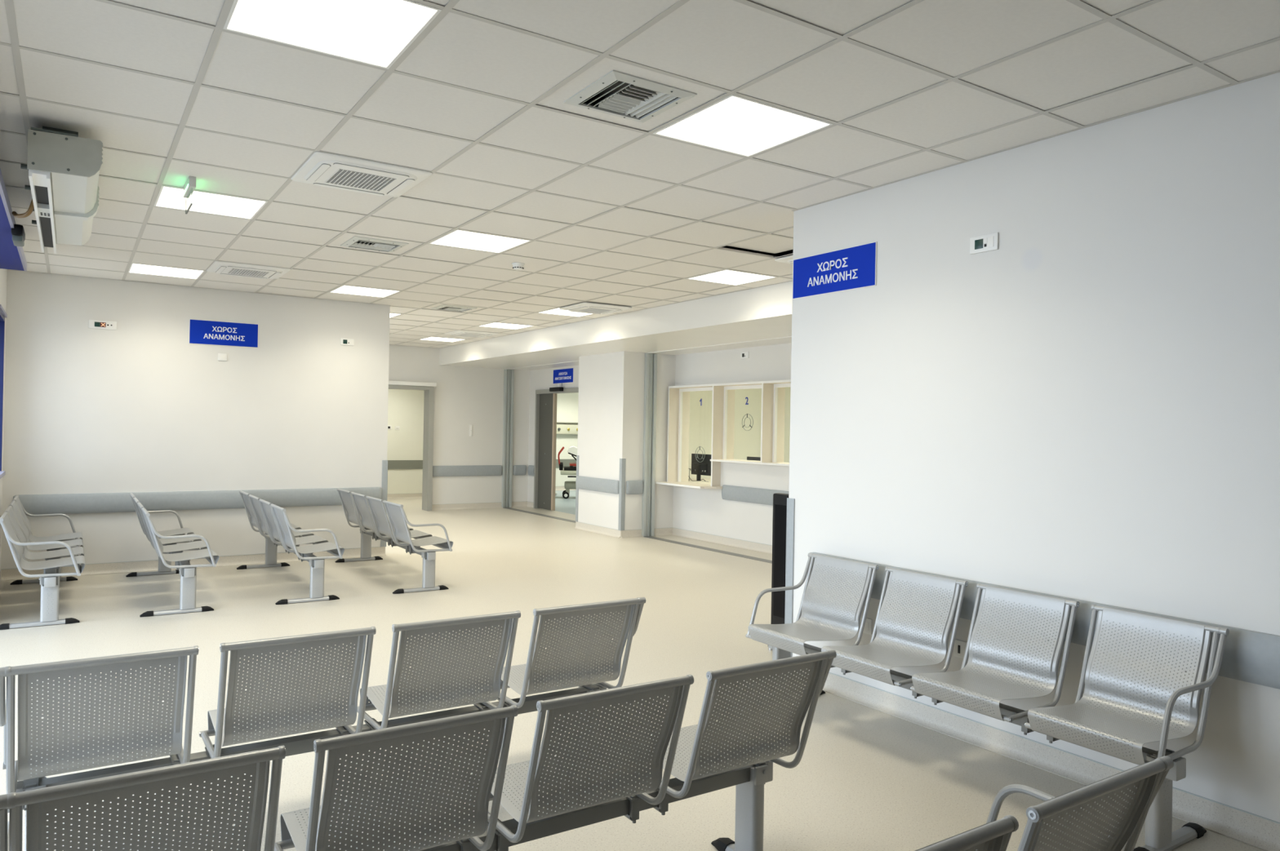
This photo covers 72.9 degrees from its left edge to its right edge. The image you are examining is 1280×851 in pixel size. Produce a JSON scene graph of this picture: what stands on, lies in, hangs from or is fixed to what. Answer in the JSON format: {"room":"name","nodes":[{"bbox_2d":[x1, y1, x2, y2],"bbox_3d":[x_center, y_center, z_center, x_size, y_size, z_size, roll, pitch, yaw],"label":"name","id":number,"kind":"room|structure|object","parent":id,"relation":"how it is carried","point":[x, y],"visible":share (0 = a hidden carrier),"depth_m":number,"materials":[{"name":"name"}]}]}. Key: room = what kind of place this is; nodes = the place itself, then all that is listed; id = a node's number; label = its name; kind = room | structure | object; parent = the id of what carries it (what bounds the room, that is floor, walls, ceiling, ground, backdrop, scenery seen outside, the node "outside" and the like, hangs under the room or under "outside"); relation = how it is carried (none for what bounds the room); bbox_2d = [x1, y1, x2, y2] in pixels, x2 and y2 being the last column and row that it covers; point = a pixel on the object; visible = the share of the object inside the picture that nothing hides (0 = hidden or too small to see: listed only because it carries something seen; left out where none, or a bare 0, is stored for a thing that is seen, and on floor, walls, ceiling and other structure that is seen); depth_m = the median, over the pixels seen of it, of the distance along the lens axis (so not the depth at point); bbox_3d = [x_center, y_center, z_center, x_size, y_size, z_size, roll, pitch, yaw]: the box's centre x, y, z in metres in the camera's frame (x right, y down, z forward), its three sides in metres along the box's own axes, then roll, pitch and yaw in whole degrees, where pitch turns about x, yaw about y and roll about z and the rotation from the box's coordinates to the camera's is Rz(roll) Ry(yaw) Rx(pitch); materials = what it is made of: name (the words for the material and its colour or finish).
{"room":"hospital interior","nodes":[
{"label":"hospital interior","id":0,"kind":"room"},
{"bbox_2d":[0,268,7,570],"bbox_3d":[-3.221,-0.144,3.609,0.400,3.200,10.510,1,0,-33],"label":"wall","id":1,"kind":"structure","parent":0,"point":[3,273],"depth_m":7.86,"materials":[{"name":"paint"}]},
{"bbox_2d":[0,304,7,479],"bbox_3d":[-5.611,-0.277,7.362,0.340,1.440,0.850,1,0,-33],"label":"window","id":2,"kind":"structure","parent":1,"relation":"in","point":[2,313],"depth_m":7.74,"materials":[{"name":"blue paint"}]},
{"bbox_2d":[0,168,26,271],"bbox_3d":[-3.577,-1.173,4.749,0.220,0.059,4.020,1,0,-33],"label":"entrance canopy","id":3,"kind":"object","parent":1,"relation":"attached to","point":[12,257],"visible":1,"depth_m":5.40,"materials":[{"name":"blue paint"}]},
{"bbox_2d":[10,224,25,246],"bbox_3d":[-3.677,-1.122,5.126,0.060,0.097,0.240,1,0,-33],"label":"detector","id":4,"kind":"object","parent":3,"relation":"attached to","point":[18,233],"visible":0.98,"depth_m":5.04,"materials":[{"name":"black plastic"}]},
{"bbox_2d":[0,270,390,568],"bbox_3d":[-4.413,-0.143,9.023,3.550,3.200,0.150,1,0,-33],"label":"wall","id":5,"kind":"structure","parent":0,"point":[135,406],"depth_m":8.78,"materials":[{"name":"paint"}]},
{"bbox_2d":[88,320,116,329],"bbox_3d":[-5.205,-0.975,8.397,0.230,0.082,0.017,1,0,-33],"label":"control panel","id":6,"kind":"object","parent":5,"relation":"attached to","point":[95,324],"visible":1,"depth_m":8.39,"materials":[{"name":"white plastic"}]},
{"bbox_2d":[0,546,386,581],"bbox_3d":[-4.389,1.405,8.937,3.550,0.103,0.040,1,0,-33],"label":"baseboard","id":7,"kind":"structure","parent":5,"relation":"attached to","point":[14,574],"depth_m":8.66,"materials":[{"name":"beige plastic"}]},
{"bbox_2d":[13,487,382,515],"bbox_3d":[-4.366,0.767,8.945,3.415,0.190,0.045,1,0,-33],"label":"wall guard rail","id":8,"kind":"object","parent":5,"relation":"attached to","point":[91,503],"visible":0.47,"depth_m":8.72,"materials":[{"name":"grey plastic"}]},
{"bbox_2d":[217,353,226,360],"bbox_3d":[-4.324,-0.709,8.979,0.085,0.075,0.014,1,0,-33],"label":"wall switch","id":9,"kind":"object","parent":5,"relation":"attached to","point":[221,357],"visible":1,"depth_m":8.97,"materials":[{"name":"white plastic"}]},
{"bbox_2d":[189,319,258,347],"bbox_3d":[-4.308,-0.953,8.989,0.650,0.250,0.010,1,0,-33],"label":"wall sign","id":10,"kind":"object","parent":5,"relation":"attached to","point":[201,331],"visible":1,"depth_m":8.98,"materials":[{"name":"blue plastic"}]},
{"bbox_2d":[340,337,354,346],"bbox_3d":[-3.264,-0.933,9.673,0.150,0.075,0.014,1,0,-33],"label":"thermostat","id":11,"kind":"object","parent":5,"relation":"attached to","point":[343,341],"visible":1,"depth_m":9.67,"materials":[{"name":"white plastic"}]},
{"bbox_2d":[380,460,387,546],"bbox_3d":[-2.938,0.892,9.937,0.066,0.990,0.066,1,0,-33],"label":"guard","id":12,"kind":"object","parent":5,"relation":"attached to","point":[384,463],"visible":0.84,"depth_m":9.91,"materials":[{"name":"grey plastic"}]},
{"bbox_2d":[386,389,424,493],"bbox_3d":[-5.029,-0.126,16.054,5.200,3.200,2.500,1,0,-33],"label":"wall","id":13,"kind":"structure","parent":0,"point":[405,407],"depth_m":17.61,"materials":[{"name":"paint"}]},
{"bbox_2d":[387,460,422,469],"bbox_3d":[-5.631,0.777,17.033,5.100,0.180,0.015,1,0,-33],"label":"trim","id":14,"kind":"structure","parent":13,"relation":"attached to","point":[392,464],"depth_m":17.59,"materials":[{"name":"grey"}]},
{"bbox_2d":[388,345,529,504],"bbox_3d":[-5.313,-0.138,14.282,7.820,3.200,0.150,1,0,-33],"label":"wall","id":15,"kind":"structure","parent":0,"point":[464,397],"depth_m":15.65,"materials":[{"name":"paint"}]},
{"bbox_2d":[388,381,436,511],"bbox_3d":[-4.434,0.357,14.804,1.840,2.245,0.290,1,0,-33],"label":"door frame","id":16,"kind":"structure","parent":15,"relation":"in","point":[428,388],"depth_m":15.17,"materials":[{"name":"grey metal"}]},
{"bbox_2d":[432,465,502,476],"bbox_3d":[-3.097,0.817,15.628,1.335,0.190,0.045,1,0,-33],"label":"bumper cover","id":17,"kind":"object","parent":15,"relation":"attached to","point":[471,470],"visible":1,"depth_m":15.60,"materials":[{"name":"grey plastic"}]},
{"bbox_2d":[501,369,514,507],"bbox_3d":[-2.445,0.241,16.052,0.190,2.553,0.045,1,0,-33],"label":"guide","id":18,"kind":"object","parent":15,"relation":"attached to","point":[508,375],"visible":1,"depth_m":16.04,"materials":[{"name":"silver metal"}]},
{"bbox_2d":[512,465,526,475],"bbox_3d":[-2.240,0.835,16.191,0.265,0.190,0.045,1,0,-33],"label":"bumper cover","id":19,"kind":"object","parent":15,"relation":"attached to","point":[517,470],"visible":1,"depth_m":16.17,"materials":[{"name":"grey plastic"}]},
{"bbox_2d":[555,392,578,486],"bbox_3d":[-0.221,-0.033,17.657,4.600,3.200,7.100,1,0,-33],"label":"wall","id":20,"kind":"structure","parent":0,"point":[566,403],"depth_m":20.76,"materials":[{"name":"paint"}]},
{"bbox_2d":[386,486,576,511],"bbox_3d":[-3.245,1.460,17.477,9.600,0.103,3.900,1,0,-33],"label":"baseboard","id":21,"kind":"structure","parent":20,"relation":"attached to","point":[523,504],"depth_m":15.95,"materials":[{"name":"beige plastic"}]},
{"bbox_2d":[555,459,576,467],"bbox_3d":[-2.127,0.902,20.531,4.400,0.205,0.015,1,0,-33],"label":"trim","id":22,"kind":"structure","parent":20,"relation":"attached to","point":[566,462],"depth_m":20.76,"materials":[{"name":"grey"}]},
{"bbox_2d":[556,422,577,435],"bbox_3d":[-2.087,0.061,20.496,4.200,0.288,0.105,1,0,-33],"label":"rail","id":23,"kind":"object","parent":20,"relation":"attached to","point":[561,428],"visible":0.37,"depth_m":20.70,"materials":[{"name":"beige"}]},
{"bbox_2d":[439,249,793,370],"bbox_3d":[0.204,-1.333,11.340,1.870,0.635,10.810,1,0,-33],"label":"ceiling","id":24,"kind":"structure","parent":0,"point":[764,313],"depth_m":10.34,"materials":[{"name":"paint"}]},
{"bbox_2d":[577,351,675,530],"bbox_3d":[-0.181,0.248,12.696,0.970,2.600,1.260,1,0,-33],"label":"wall column","id":25,"kind":"structure","parent":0,"point":[611,402],"depth_m":12.25,"materials":[{"name":"paint"}]},
{"bbox_2d":[575,455,578,522],"bbox_3d":[-0.914,0.941,12.947,0.066,0.990,0.066,1,0,-33],"label":"guard","id":26,"kind":"object","parent":25,"relation":"attached to","point":[577,456],"visible":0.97,"depth_m":12.93,"materials":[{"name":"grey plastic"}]},
{"bbox_2d":[575,475,618,494],"bbox_3d":[-0.627,0.849,12.432,0.045,0.190,1.180,1,0,-33],"label":"bumper cover","id":27,"kind":"object","parent":25,"relation":"attached to","point":[600,485],"visible":1,"depth_m":12.36,"materials":[{"name":"grey plastic"}]},
{"bbox_2d":[617,458,626,530],"bbox_3d":[-0.247,0.949,11.931,0.066,0.990,0.066,1,0,-33],"label":"guard","id":28,"kind":"object","parent":25,"relation":"attached to","point":[622,461],"visible":1,"depth_m":11.91,"materials":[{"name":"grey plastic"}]},
{"bbox_2d":[573,521,672,538],"bbox_3d":[-0.251,1.494,12.636,0.910,0.103,1.300,1,0,-33],"label":"baseboard","id":29,"kind":"structure","parent":25,"relation":"attached to","point":[579,526],"depth_m":12.24,"materials":[{"name":"beige plastic"}]},
{"bbox_2d":[626,480,643,494],"bbox_3d":[-0.066,0.857,11.996,0.275,0.190,0.045,1,0,-33],"label":"bumper cover","id":30,"kind":"object","parent":25,"relation":"attached to","point":[633,487],"visible":1,"depth_m":11.97,"materials":[{"name":"grey plastic"}]},
{"bbox_2d":[641,353,657,537],"bbox_3d":[0.135,0.272,12.123,0.190,2.553,0.045,1,0,-33],"label":"guide","id":31,"kind":"object","parent":25,"relation":"attached to","point":[651,360],"visible":1,"depth_m":12.11,"materials":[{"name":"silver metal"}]},
{"bbox_2d":[0,490,1266,850],"bbox_3d":[-1.136,1.570,9.890,14.600,0.100,19.100,1,0,-33],"label":"floor","id":32,"kind":"structure","parent":0,"point":[865,779],"depth_m":6.02,"materials":[{"name":"beige plastic"}]},
{"bbox_2d":[0,495,84,630],"bbox_3d":[-4.876,1.043,7.101,0.536,0.796,2.188,1,0,-33],"label":"bench","id":33,"kind":"object","parent":32,"relation":"on","point":[16,526],"visible":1,"depth_m":6.47,"materials":[{"name":"silver metal"}]},
{"bbox_2d":[125,493,219,617],"bbox_3d":[-4.128,1.058,7.593,0.536,0.796,2.188,1,0,-33],"label":"bench","id":34,"kind":"object","parent":32,"relation":"on","point":[167,549],"visible":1,"depth_m":6.96,"materials":[{"name":"silver metal"}]},
{"bbox_2d":[236,490,344,604],"bbox_3d":[-3.318,1.075,8.125,0.536,0.796,2.188,1,0,-33],"label":"bench","id":35,"kind":"object","parent":32,"relation":"on","point":[277,529],"visible":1,"depth_m":7.58,"materials":[{"name":"silver metal"}]},
{"bbox_2d":[0,597,645,850],"bbox_3d":[-1.032,1.097,3.230,2.188,0.796,0.536,1,0,-33],"label":"bench","id":36,"kind":"object","parent":32,"relation":"on","point":[44,753],"visible":0.98,"depth_m":2.95,"materials":[{"name":"silver metal"}]},
{"bbox_2d":[334,488,453,594],"bbox_3d":[-2.507,1.092,8.670,0.536,0.796,2.188,1,0,-33],"label":"bench","id":37,"kind":"object","parent":32,"relation":"on","point":[376,524],"visible":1,"depth_m":8.25,"materials":[{"name":"silver metal"}]},
{"bbox_2d":[0,649,836,850],"bbox_3d":[-0.422,1.104,2.404,2.188,0.796,0.536,1,0,-33],"label":"bench","id":38,"kind":"object","parent":32,"relation":"on","point":[559,790],"visible":1,"depth_m":2.22,"materials":[{"name":"silver metal"}]},
{"bbox_2d":[502,507,575,523],"bbox_3d":[-1.560,1.529,14.618,0.130,0.004,3.430,1,0,-33],"label":"threshold strip","id":39,"kind":"object","parent":32,"relation":"on","point":[511,508],"visible":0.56,"depth_m":14.74,"materials":[{"name":"silver metal"}]},
{"bbox_2d":[557,445,577,498],"bbox_3d":[-0.847,1.007,18.661,1.843,1.104,0.720,1,0,-5],"label":"trolley","id":40,"kind":"object","parent":32,"relation":"on","point":[572,451],"visible":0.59,"depth_m":18.27,"materials":[{"name":"grey metal"}]},
{"bbox_2d":[560,469,576,475],"bbox_3d":[-0.816,1.013,18.664,1.780,0.095,0.720,1,0,-5],"label":"tray","id":41,"kind":"object","parent":40,"relation":"on","point":[563,472],"depth_m":18.25,"materials":[{"name":"beige plastic"}]},
{"bbox_2d":[644,536,772,564],"bbox_3d":[1.752,1.569,9.574,0.130,0.004,6.080,1,0,-33],"label":"threshold strip","id":42,"kind":"object","parent":32,"relation":"on","point":[649,537],"visible":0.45,"depth_m":10.87,"materials":[{"name":"silver metal"}]},
{"bbox_2d":[768,493,788,650],"bbox_3d":[1.096,0.979,5.821,0.198,1.130,0.475,1,0,-33],"label":"display stand","id":43,"kind":"object","parent":32,"relation":"on","point":[780,500],"visible":0.16,"depth_m":5.90,"materials":[{"name":"black plastic"}]},
{"bbox_2d":[745,552,1229,850],"bbox_3d":[1.386,1.143,4.016,0.536,0.796,2.188,1,0,-33],"label":"bench","id":44,"kind":"object","parent":32,"relation":"on","point":[962,688],"visible":0.97,"depth_m":3.72,"materials":[{"name":"silver metal"}]},
{"bbox_2d":[915,756,1173,850],"bbox_3d":[0.120,1.111,1.516,2.188,0.796,0.536,1,0,-33],"label":"bench","id":45,"kind":"object","parent":32,"relation":"on","point":[1109,814],"visible":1,"depth_m":1.81,"materials":[{"name":"silver metal"}]},
{"bbox_2d":[0,0,1279,348],"bbox_3d":[-1.732,-1.391,7.166,5.950,0.049,15.662,1,0,-33],"label":"ceiling","id":46,"kind":"structure","parent":0,"point":[611,210],"depth_m":3.82,"materials":[{"name":"tile"}]},
{"bbox_2d":[12,125,102,253],"bbox_3d":[-3.271,-1.268,4.858,0.402,0.277,2.172,1,0,-33],"label":"air conditioner","id":47,"kind":"object","parent":46,"relation":"hanging from","point":[63,166],"visible":1,"depth_m":4.17,"materials":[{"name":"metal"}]},
{"bbox_2d":[28,169,56,253],"bbox_3d":[-3.320,-1.161,4.840,0.080,0.050,2.150,1,0,-33],"label":"outlet","id":48,"kind":"object","parent":47,"relation":"attached to","point":[42,182],"depth_m":4.53,"materials":[{"name":"white plastic"}]},
{"bbox_2d":[128,263,204,279],"bbox_3d":[-4.341,-1.430,7.942,0.576,0.041,0.576,1,0,-33],"label":"ceiling light","id":49,"kind":"object","parent":46,"relation":"attached to","point":[135,268],"visible":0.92,"depth_m":7.95,"materials":[{"name":"white plastic"}]},
{"bbox_2d":[182,176,195,213],"bbox_3d":[-2.584,-1.321,4.973,0.039,0.154,0.306,1,0,-33],"label":"exit sign","id":50,"kind":"object","parent":46,"relation":"hanging from","point":[189,186],"visible":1,"depth_m":4.92,"materials":[{"name":"white plastic"}]},
{"bbox_2d":[153,186,267,219],"bbox_3d":[-2.694,-1.410,5.434,0.576,0.041,0.576,1,0,-33],"label":"ceiling light","id":51,"kind":"object","parent":46,"relation":"attached to","point":[171,197],"visible":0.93,"depth_m":5.43,"materials":[{"name":"white plastic"}]},
{"bbox_2d":[206,261,290,279],"bbox_3d":[-3.511,-1.384,7.770,0.612,0.035,0.612,1,0,-33],"label":"air conditioner","id":52,"kind":"object","parent":46,"relation":"attached to","point":[224,268],"depth_m":7.66,"materials":[{"name":"white plastic"}]},
{"bbox_2d":[226,268,269,277],"bbox_3d":[-3.511,-1.368,7.770,0.304,0.003,0.304,1,0,-33],"label":"ceiling vent","id":53,"kind":"object","parent":52,"relation":"in","point":[229,271],"depth_m":7.76,"materials":[{"name":"white plastic"}]},
{"bbox_2d":[222,0,441,69],"bbox_3d":[-1.048,-1.391,2.927,0.576,0.041,0.576,1,0,-33],"label":"ceiling light","id":54,"kind":"object","parent":46,"relation":"attached to","point":[375,33],"visible":0.98,"depth_m":2.97,"materials":[{"name":"white plastic"}]},
{"bbox_2d":[290,151,432,197],"bbox_3d":[-1.535,-1.361,4.760,0.612,0.035,0.612,1,0,-33],"label":"air conditioner","id":55,"kind":"object","parent":46,"relation":"attached to","point":[322,169],"depth_m":4.67,"materials":[{"name":"white plastic"}]},
{"bbox_2d":[324,168,396,191],"bbox_3d":[-1.535,-1.345,4.760,0.304,0.003,0.304,1,0,-33],"label":"ceiling vent","id":56,"kind":"object","parent":55,"relation":"in","point":[342,177],"depth_m":4.75,"materials":[{"name":"white plastic"}]},
{"bbox_2d":[329,284,399,297],"bbox_3d":[-2.837,-1.399,8.930,0.576,0.041,0.576,1,0,-33],"label":"ceiling light","id":57,"kind":"object","parent":46,"relation":"attached to","point":[348,290],"visible":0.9,"depth_m":8.93,"materials":[{"name":"white plastic"}]},
{"bbox_2d":[340,235,408,252],"bbox_3d":[-2.021,-1.399,6.595,0.400,0.069,0.400,1,0,-33],"label":"ceiling vent","id":58,"kind":"object","parent":46,"relation":"in","point":[361,242],"visible":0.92,"depth_m":6.59,"materials":[{"name":"white"}]},
{"bbox_2d":[420,336,466,342],"bbox_3d":[-3.136,-1.385,13.758,0.576,0.041,0.576,1,0,-33],"label":"ceiling light","id":59,"kind":"object","parent":46,"relation":"attached to","point":[433,339],"visible":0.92,"depth_m":13.77,"materials":[{"name":"white plastic"}]},
{"bbox_2d":[432,304,476,311],"bbox_3d":[-2.163,-1.388,10.090,0.400,0.069,0.400,1,0,-33],"label":"ceiling vent","id":60,"kind":"object","parent":46,"relation":"in","point":[449,308],"visible":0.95,"depth_m":10.05,"materials":[{"name":"white metal"}]},
{"bbox_2d":[444,329,498,337],"bbox_3d":[-2.478,-1.346,12.755,0.612,0.035,0.612,1,0,-33],"label":"air conditioner","id":61,"kind":"object","parent":46,"relation":"attached to","point":[457,333],"depth_m":12.62,"materials":[{"name":"white plastic"}]},
{"bbox_2d":[458,333,484,337],"bbox_3d":[-2.478,-1.331,12.755,0.304,0.005,0.304,1,0,-33],"label":"ceiling vent","id":62,"kind":"object","parent":61,"relation":"in","point":[463,335],"depth_m":12.73,"materials":[{"name":"white plastic"}]},
{"bbox_2d":[428,229,530,253],"bbox_3d":[-1.190,-1.379,6.422,0.576,0.041,0.576,1,0,-33],"label":"ceiling light","id":63,"kind":"object","parent":46,"relation":"attached to","point":[458,238],"visible":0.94,"depth_m":6.42,"materials":[{"name":"white plastic"}]},
{"bbox_2d":[478,322,533,329],"bbox_3d":[-1.819,-1.369,11.752,0.576,0.041,0.576,1,0,-33],"label":"ceiling light","id":64,"kind":"object","parent":46,"relation":"attached to","point":[495,325],"visible":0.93,"depth_m":11.76,"materials":[{"name":"white plastic"}]},
{"bbox_2d":[511,262,524,271],"bbox_3d":[-1.019,-1.329,7.253,0.104,0.059,0.104,1,0,-33],"label":"smoke detector","id":65,"kind":"object","parent":46,"relation":"attached to","point":[516,266],"visible":1,"depth_m":7.22,"materials":[{"name":"white plastic"}]},
{"bbox_2d":[537,305,591,316],"bbox_3d":[-0.831,-1.357,10.247,0.576,0.041,0.576,1,0,-33],"label":"ceiling light","id":66,"kind":"object","parent":46,"relation":"attached to","point":[556,311],"visible":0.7,"depth_m":10.33,"materials":[{"name":"white plastic"}]},
{"bbox_2d":[541,308,591,316],"bbox_3d":[-0.831,-1.341,10.247,0.554,0.002,0.554,1,0,-33],"label":"diffuser","id":67,"kind":"object","parent":66,"relation":"attached to","point":[556,311],"depth_m":10.34,"materials":[{"name":"white plastic"}]},
{"bbox_2d":[559,302,631,314],"bbox_3d":[-0.502,-1.308,9.746,0.612,0.035,0.612,1,0,-33],"label":"air conditioner","id":68,"kind":"object","parent":46,"relation":"attached to","point":[586,308],"depth_m":9.62,"materials":[{"name":"white plastic"}]},
{"bbox_2d":[577,307,613,313],"bbox_3d":[-0.503,-1.292,9.745,0.304,0.003,0.304,1,0,-33],"label":"ceiling vent","id":69,"kind":"object","parent":68,"relation":"in","point":[595,310],"depth_m":9.73,"materials":[{"name":"white plastic"}]},
{"bbox_2d":[563,70,697,122],"bbox_3d":[-0.045,-1.376,3.585,0.400,0.069,0.400,1,0,-33],"label":"ceiling vent","id":70,"kind":"object","parent":46,"relation":"in","point":[616,93],"visible":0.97,"depth_m":3.58,"materials":[{"name":"white metal"}]},
{"bbox_2d":[686,269,777,285],"bbox_3d":[0.816,-1.337,7.740,0.576,0.041,0.576,1,0,-33],"label":"ceiling light","id":71,"kind":"object","parent":46,"relation":"attached to","point":[726,277],"visible":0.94,"depth_m":7.74,"materials":[{"name":"white plastic"}]},
{"bbox_2d":[653,94,833,157],"bbox_3d":[0.457,-1.359,3.915,0.576,0.041,0.576,1,0,-33],"label":"ceiling light","id":72,"kind":"object","parent":46,"relation":"attached to","point":[733,124],"visible":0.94,"depth_m":3.90,"materials":[{"name":"white plastic"}]},
{"bbox_2d":[774,255,792,264],"bbox_3d":[1.474,-1.284,6.736,0.612,0.035,0.612,1,0,-33],"label":"ceiling light","id":73,"kind":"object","parent":46,"relation":"attached to","point":[788,260],"depth_m":6.76,"materials":[{"name":"white plastic"}]},
{"bbox_2d":[527,342,791,545],"bbox_3d":[0.920,-0.036,11.820,0.100,3.200,10.810,1,0,-33],"label":"wall","id":74,"kind":"structure","parent":0,"point":[705,511],"depth_m":11.38,"materials":[{"name":"paint"}]},
{"bbox_2d":[533,387,578,511],"bbox_3d":[-1.370,0.444,15.273,0.162,2.185,1.870,1,0,-33],"label":"door frame","id":75,"kind":"structure","parent":74,"relation":"in","point":[545,419],"depth_m":15.76,"materials":[{"name":"grey metal"}]},
{"bbox_2d":[549,383,563,391],"bbox_3d":[-1.455,-0.670,15.238,0.120,0.140,0.380,1,0,-33],"label":"detector","id":76,"kind":"object","parent":74,"relation":"attached to","point":[559,388],"visible":1,"depth_m":15.19,"materials":[{"name":"black plastic"}]},
{"bbox_2d":[553,368,573,383],"bbox_3d":[-1.348,-0.868,15.199,0.010,0.250,0.740,1,0,-33],"label":"wall sign","id":77,"kind":"object","parent":74,"relation":"attached to","point":[562,375],"visible":1,"depth_m":15.18,"materials":[{"name":"blue plastic"}]},
{"bbox_2d":[505,336,791,369],"bbox_3d":[0.482,-1.007,11.525,0.030,0.008,10.810,1,0,-33],"label":"trim","id":78,"kind":"structure","parent":74,"relation":"attached to","point":[788,336],"depth_m":11.18,"materials":[{"name":"white plastic"}]},
{"bbox_2d":[671,527,772,554],"bbox_3d":[2.124,1.526,9.811,0.040,0.103,6.110,1,0,-33],"label":"baseboard","id":79,"kind":"structure","parent":74,"relation":"attached to","point":[757,547],"depth_m":11.38,"materials":[{"name":"beige plastic"}]},
{"bbox_2d":[655,379,791,488],"bbox_3d":[1.373,0.146,11.146,0.757,1.377,3.007,1,0,-33],"label":"window frame","id":80,"kind":"structure","parent":74,"relation":"attached to","point":[767,387],"depth_m":11.47,"materials":[{"name":"beige laminate"}]},
{"bbox_2d":[659,480,722,488],"bbox_3d":[0.855,0.816,11.921,0.750,0.025,1.150,1,0,-33],"label":"shelf","id":81,"kind":"object","parent":80,"relation":"attached to","point":[700,485],"depth_m":11.79,"materials":[{"name":"beige laminate"}]},
{"bbox_2d":[677,386,712,481],"bbox_3d":[0.835,0.141,11.945,0.040,1.325,0.986,1,0,-33],"label":"window","id":82,"kind":"structure","parent":80,"relation":"attached to","point":[710,388],"depth_m":12.33,"materials":[{"name":"white laminate"}]},
{"bbox_2d":[722,384,761,462],"bbox_3d":[1.383,-0.032,11.116,0.040,0.967,0.951,1,0,-33],"label":"window","id":83,"kind":"structure","parent":80,"relation":"attached to","point":[744,387],"depth_m":11.48,"materials":[{"name":"white laminate"}]},
{"bbox_2d":[772,383,791,462],"bbox_3d":[1.918,-0.025,10.301,0.040,0.967,0.951,1,0,-33],"label":"window","id":84,"kind":"structure","parent":80,"relation":"attached to","point":[776,386],"depth_m":10.67,"materials":[{"name":"white laminate"}]},
{"bbox_2d":[721,484,788,506],"bbox_3d":[2.427,0.892,9.365,0.045,0.190,4.920,1,0,-33],"label":"bumper cover","id":85,"kind":"object","parent":74,"relation":"attached to","point":[748,495],"visible":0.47,"depth_m":10.93,"materials":[{"name":"grey plastic"}]},
{"bbox_2d":[688,388,761,479],"bbox_3d":[1.794,-0.008,14.679,4.500,3.200,0.110,1,0,-33],"label":"wall partition","id":86,"kind":"structure","parent":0,"point":[747,443],"depth_m":14.49,"materials":[{"name":"glass"}]},
{"bbox_2d":[722,245,760,253],"bbox_3d":[0.048,-1.709,10.104,12.700,0.100,20.200,1,0,-33],"label":"ceiling slab","id":87,"kind":"structure","parent":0,"point":[725,246],"depth_m":8.12,"materials":[{"name":"grey"}]},
{"bbox_2d":[783,386,791,462],"bbox_3d":[4.318,0.026,11.928,0.100,3.200,7.260,1,0,-33],"label":"wall","id":88,"kind":"structure","parent":0,"point":[788,390],"depth_m":14.63,"materials":[{"name":"paint"}]},
{"bbox_2d":[788,72,1279,822],"bbox_3d":[4.859,0.009,5.285,6.490,3.200,4.440,1,0,-33],"label":"wall","id":89,"kind":"structure","parent":0,"point":[1085,406],"depth_m":3.83,"materials":[{"name":"paint"}]},
{"bbox_2d":[784,497,795,657],"bbox_3d":[0.941,0.944,5.349,0.066,0.990,0.066,1,0,-33],"label":"guard","id":90,"kind":"object","parent":89,"relation":"attached to","point":[790,502],"visible":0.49,"depth_m":5.33,"materials":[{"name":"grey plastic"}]},
{"bbox_2d":[792,241,876,299],"bbox_3d":[1.125,-0.899,5.075,0.010,0.245,0.660,1,0,-33],"label":"wall sign","id":91,"kind":"object","parent":89,"relation":"attached to","point":[852,268],"visible":1,"depth_m":5.05,"materials":[{"name":"blue plastic"}]},
{"bbox_2d":[860,617,872,635],"bbox_3d":[1.256,1.112,4.812,0.014,0.085,0.080,1,0,-33],"label":"socket plate","id":92,"kind":"object","parent":89,"relation":"attached to","point":[868,628],"visible":0.62,"depth_m":4.79,"materials":[{"name":"white plastic"}]},
{"bbox_2d":[953,640,977,661],"bbox_3d":[1.604,1.111,4.281,0.014,0.085,0.130,1,0,-33],"label":"socket plate","id":93,"kind":"object","parent":89,"relation":"attached to","point":[959,647],"visible":0.59,"depth_m":4.30,"materials":[{"name":"white plastic"}]},
{"bbox_2d":[969,232,998,254],"bbox_3d":[1.678,-0.889,4.231,0.014,0.083,0.155,1,0,-33],"label":"thermostat","id":94,"kind":"object","parent":89,"relation":"attached to","point":[988,242],"visible":1,"depth_m":4.22,"materials":[{"name":"white plastic"}]},
{"bbox_2d":[974,239,982,249],"bbox_3d":[1.661,-0.889,4.249,0.004,0.046,0.046,1,0,-33],"label":"screen","id":95,"kind":"object","parent":94,"relation":"attached to","point":[978,242],"depth_m":4.25,"materials":[{"name":"teal"}]},
{"bbox_2d":[798,670,1279,850],"bbox_3d":[2.103,1.500,3.486,0.040,0.103,4.440,1,0,-33],"label":"baseboard","id":96,"kind":"structure","parent":89,"relation":"attached to","point":[1256,831],"depth_m":3.94,"materials":[{"name":"beige plastic"}]},
{"bbox_2d":[808,552,1279,689],"bbox_3d":[2.152,0.863,3.427,0.045,0.190,4.195,1,0,-33],"label":"wall guard rail","id":97,"kind":"object","parent":89,"relation":"attached to","point":[1250,656],"visible":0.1,"depth_m":3.28,"materials":[{"name":"grey plastic"}]},
{"bbox_3d":[3.171,1.653,11.164,3.000,0.100,7.500,1,0,-33],"label":"floor","id":98,"kind":"structure","parent":0,"visible":0},
{"bbox_2d":[688,478,711,482],"bbox_3d":[1.760,1.213,11.969,0.790,0.735,3.800,1,0,-33],"label":"reception desk","id":99,"kind":"object","parent":98,"relation":"on","point":[704,479],"visible":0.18,"depth_m":13.28,"materials":[{"name":"beige laminate"}]},
{"bbox_2d":[688,453,711,482],"bbox_3d":[0.899,0.627,12.798,0.240,0.410,0.480,1,0,-33],"label":"computer monitor","id":100,"kind":"object","parent":99,"relation":"on","point":[700,468],"visible":0.73,"depth_m":12.76,"materials":[{"name":"black plastic"}]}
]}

